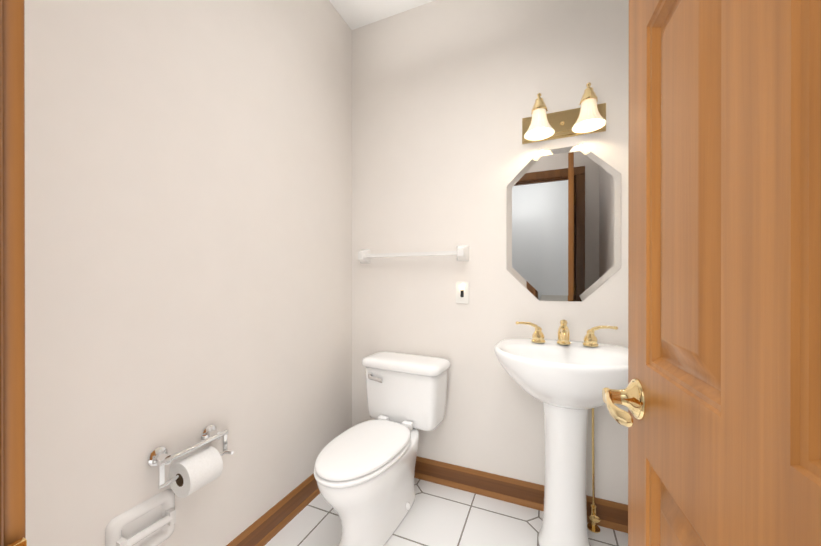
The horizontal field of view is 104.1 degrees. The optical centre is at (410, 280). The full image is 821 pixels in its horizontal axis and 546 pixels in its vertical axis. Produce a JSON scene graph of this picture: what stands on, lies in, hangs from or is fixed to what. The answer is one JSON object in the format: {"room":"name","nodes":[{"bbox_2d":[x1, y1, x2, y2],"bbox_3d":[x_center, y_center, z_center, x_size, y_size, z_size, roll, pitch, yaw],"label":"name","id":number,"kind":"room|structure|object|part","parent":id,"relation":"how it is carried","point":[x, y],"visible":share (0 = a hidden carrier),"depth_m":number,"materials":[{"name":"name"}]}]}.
{"room":"bathroom","nodes":[
{"label":"bathroom","id":0,"kind":"room"},
{"bbox_2d":[25,0,351,545],"bbox_3d":[-0.700,-0.215,1.246,0.100,2.590,1.740,0,0,23],"label":"wall","id":1,"kind":"structure","parent":0,"point":[188,221],"depth_m":1.04,"materials":[{"name":"paint"}]},
{"bbox_2d":[105,489,175,545],"bbox_3d":[-0.761,0.719,0.922,0.041,0.148,0.168,0,0,23],"label":"holder","id":2,"kind":"object","parent":1,"relation":"attached to","point":[151,521],"visible":0.98,"depth_m":0.93,"materials":[{"name":"white"}]},
{"bbox_2d":[147,425,233,497],"bbox_3d":[-0.684,0.581,1.020,0.107,0.158,0.218,0,0,23],"label":"paper holder","id":3,"kind":"object","parent":1,"relation":"attached to","point":[193,472],"visible":0.98,"depth_m":0.98,"materials":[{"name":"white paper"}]},
{"bbox_2d":[226,473,314,545],"bbox_3d":[-0.647,0.982,1.228,0.012,0.020,1.537,0,0,23],"label":"bead","id":4,"kind":"object","parent":1,"relation":"attached to","point":[238,539],"visible":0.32,"depth_m":1.35,"materials":[{"name":"brown wood"}]},
{"bbox_2d":[236,479,319,545],"bbox_3d":[-0.642,1.036,1.225,0.024,0.088,1.537,0,0,23],"label":"baseboard","id":5,"kind":"structure","parent":1,"relation":"attached to","point":[266,527],"depth_m":1.40,"materials":[{"name":"brown wood"}]},
{"bbox_2d":[329,0,434,29],"bbox_3d":[0.037,-1.559,0.932,1.700,0.100,1.740,0,0,23],"label":"ceiling","id":6,"kind":"structure","parent":0,"point":[355,14],"depth_m":1.78,"materials":[{"name":"white paint"}]},
{"bbox_2d":[265,478,627,545],"bbox_3d":[0.037,1.131,0.936,1.700,0.100,1.740,0,0,23],"label":"floor","id":7,"kind":"structure","parent":0,"point":[439,515],"depth_m":1.41,"materials":[{"name":"tile"}]},
{"bbox_2d":[314,351,450,545],"bbox_3d":[-0.139,0.739,1.438,0.440,0.681,0.721,0,0,27],"label":"toilet","id":8,"kind":"object","parent":7,"relation":"on","point":[364,473],"visible":1,"depth_m":1.38,"materials":[{"name":"white ceramic"}]},
{"bbox_3d":[-0.194,0.711,1.331,0.310,0.022,0.485,0,0,27],"label":"seat","id":9,"kind":"part","parent":8,"relation":"part of","materials":[{"name":"white plastic"}]},
{"bbox_3d":[-0.192,0.685,1.335,0.304,0.028,0.484,0,0,27],"label":"lid","id":10,"kind":"part","parent":8,"relation":"part of","materials":[{"name":"white plastic"}]},
{"bbox_3d":[-0.162,0.901,1.394,0.296,0.358,0.604,0,0,27],"label":"bowl","id":11,"kind":"part","parent":8,"relation":"part of","materials":[{"name":"white ceramic"}]},
{"bbox_3d":[-0.177,0.490,1.618,0.098,0.035,0.035,0,0,27],"label":"flush lever","id":12,"kind":"part","parent":8,"relation":"part of","materials":[{"name":"silver metal"}]},
{"bbox_3d":[-0.024,0.585,1.665,0.412,0.274,0.196,0,0,27],"label":"tank","id":13,"kind":"part","parent":8,"relation":"part of","materials":[{"name":"white ceramic"}]},
{"bbox_3d":[-0.025,0.423,1.661,0.442,0.049,0.220,0,0,27],"label":"tank lid","id":14,"kind":"part","parent":8,"relation":"part of","materials":[{"name":"white ceramic"}]},
{"bbox_2d":[494,319,627,545],"bbox_3d":[0.610,0.625,1.263,0.545,0.912,0.485,0,0,23],"label":"sink","id":15,"kind":"object","parent":7,"relation":"on","point":[564,379],"visible":0.98,"depth_m":1.22,"materials":[{"name":"white ceramic"}]},
{"bbox_2d":[494,338,627,409],"bbox_3d":[0.610,0.382,1.262,0.549,0.220,0.487,0,0,23],"label":"basin","id":16,"kind":"object","parent":15,"relation":"in","point":[569,375],"depth_m":1.16,"materials":[{"name":"white ceramic"}]},
{"bbox_2d":[516,319,617,346],"bbox_3d":[0.647,0.221,1.349,0.394,0.104,0.145,0,0,23],"label":"faucet","id":17,"kind":"object","parent":15,"relation":"on","point":[590,340],"depth_m":1.38,"materials":[{"name":"gold metal"}]},
{"bbox_2d":[352,0,628,504],"bbox_3d":[0.357,-0.215,1.689,1.500,2.590,0.100,0,0,23],"label":"wall","id":18,"kind":"structure","parent":0,"point":[444,94],"depth_m":1.65,"materials":[{"name":"paint"}]},
{"bbox_2d":[358,245,468,263],"bbox_3d":[-0.007,-0.143,1.756,0.651,0.084,0.060,0,0,23],"label":"towel rail","id":19,"kind":"object","parent":18,"relation":"attached to","point":[461,253],"visible":1,"depth_m":1.72,"materials":[{"name":"white ceramic"}]},
{"bbox_2d":[456,282,468,303],"bbox_3d":[0.267,0.062,1.661,0.070,0.114,0.023,0,0,23],"label":"light switch","id":20,"kind":"object","parent":18,"relation":"attached to","point":[462,292],"visible":1,"depth_m":1.66,"materials":[{"name":"white plastic"}]},
{"bbox_2d":[414,461,627,532],"bbox_3d":[0.333,1.036,1.634,1.500,0.088,0.024,0,0,23],"label":"baseboard","id":21,"kind":"structure","parent":18,"relation":"attached to","point":[614,515],"depth_m":1.58,"materials":[{"name":"brown wood"}]},
{"bbox_2d":[416,456,627,510],"bbox_3d":[0.335,0.982,1.639,1.500,0.020,0.012,0,0,23],"label":"bead","id":22,"kind":"object","parent":18,"relation":"attached to","point":[612,504],"visible":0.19,"depth_m":1.58,"materials":[{"name":"brown wood"}]},
{"bbox_2d":[507,145,620,300],"bbox_3d":[0.695,-0.260,1.487,0.480,0.710,0.005,0,0,23],"label":"mirror","id":23,"kind":"object","parent":18,"relation":"attached to","point":[564,224],"visible":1,"depth_m":1.48,"materials":[{"name":"clear glass"}]},
{"bbox_2d":[522,82,605,143],"bbox_3d":[0.671,-0.743,1.409,0.350,0.184,0.170,0,0,23],"label":"lamp","id":24,"kind":"object","parent":18,"relation":"attached to","point":[587,117],"visible":1,"depth_m":1.42,"materials":[{"name":"gold metal"}]},
{"bbox_3d":[0.574,-0.708,1.428,0.129,0.114,0.129,0,0,23],"label":"lamp shade","id":25,"kind":"part","parent":24,"relation":"part of","materials":[{"name":"beige glass"}]},
{"bbox_3d":[0.752,-0.708,1.352,0.129,0.114,0.129,0,0,23],"label":"lamp shade","id":26,"kind":"part","parent":24,"relation":"part of","materials":[{"name":"beige glass"}]},
{"bbox_3d":[-0.666,-0.213,0.343,0.666,2.590,0.103,0,0,23],"label":"wall","id":27,"kind":"structure","parent":0,"visible":0},
{"bbox_2d":[0,0,25,545],"bbox_3d":[-0.049,0.045,0.089,0.780,2.075,0.117,0,0,23],"label":"door frame","id":28,"kind":"structure","parent":27,"relation":"attached to","point":[14,422],"depth_m":0.26,"materials":[{"name":"brown wood"}]},
{"bbox_2d":[6,537,26,545],"bbox_3d":[-0.323,0.238,0.240,0.007,0.064,0.047,0,0,23],"label":"strike plate","id":29,"kind":"object","parent":28,"relation":"attached to","point":[22,541],"visible":1,"depth_m":0.26,"materials":[{"name":"gold metal"}]},
{"bbox_2d":[628,0,820,545],"bbox_3d":[0.316,0.081,0.277,0.035,1.978,0.700,0,0,19],"label":"door","id":30,"kind":"structure","parent":27,"relation":"in","point":[724,266],"depth_m":0.32,"materials":[{"name":"brown wood"}]},
{"bbox_2d":[602,378,645,426],"bbox_3d":[0.406,0.206,0.530,0.148,0.069,0.166,0,0,19],"label":"door handle","id":31,"kind":"object","parent":30,"relation":"attached to","point":[631,396],"depth_m":0.54,"materials":[{"name":"gold metal"}]}
]}

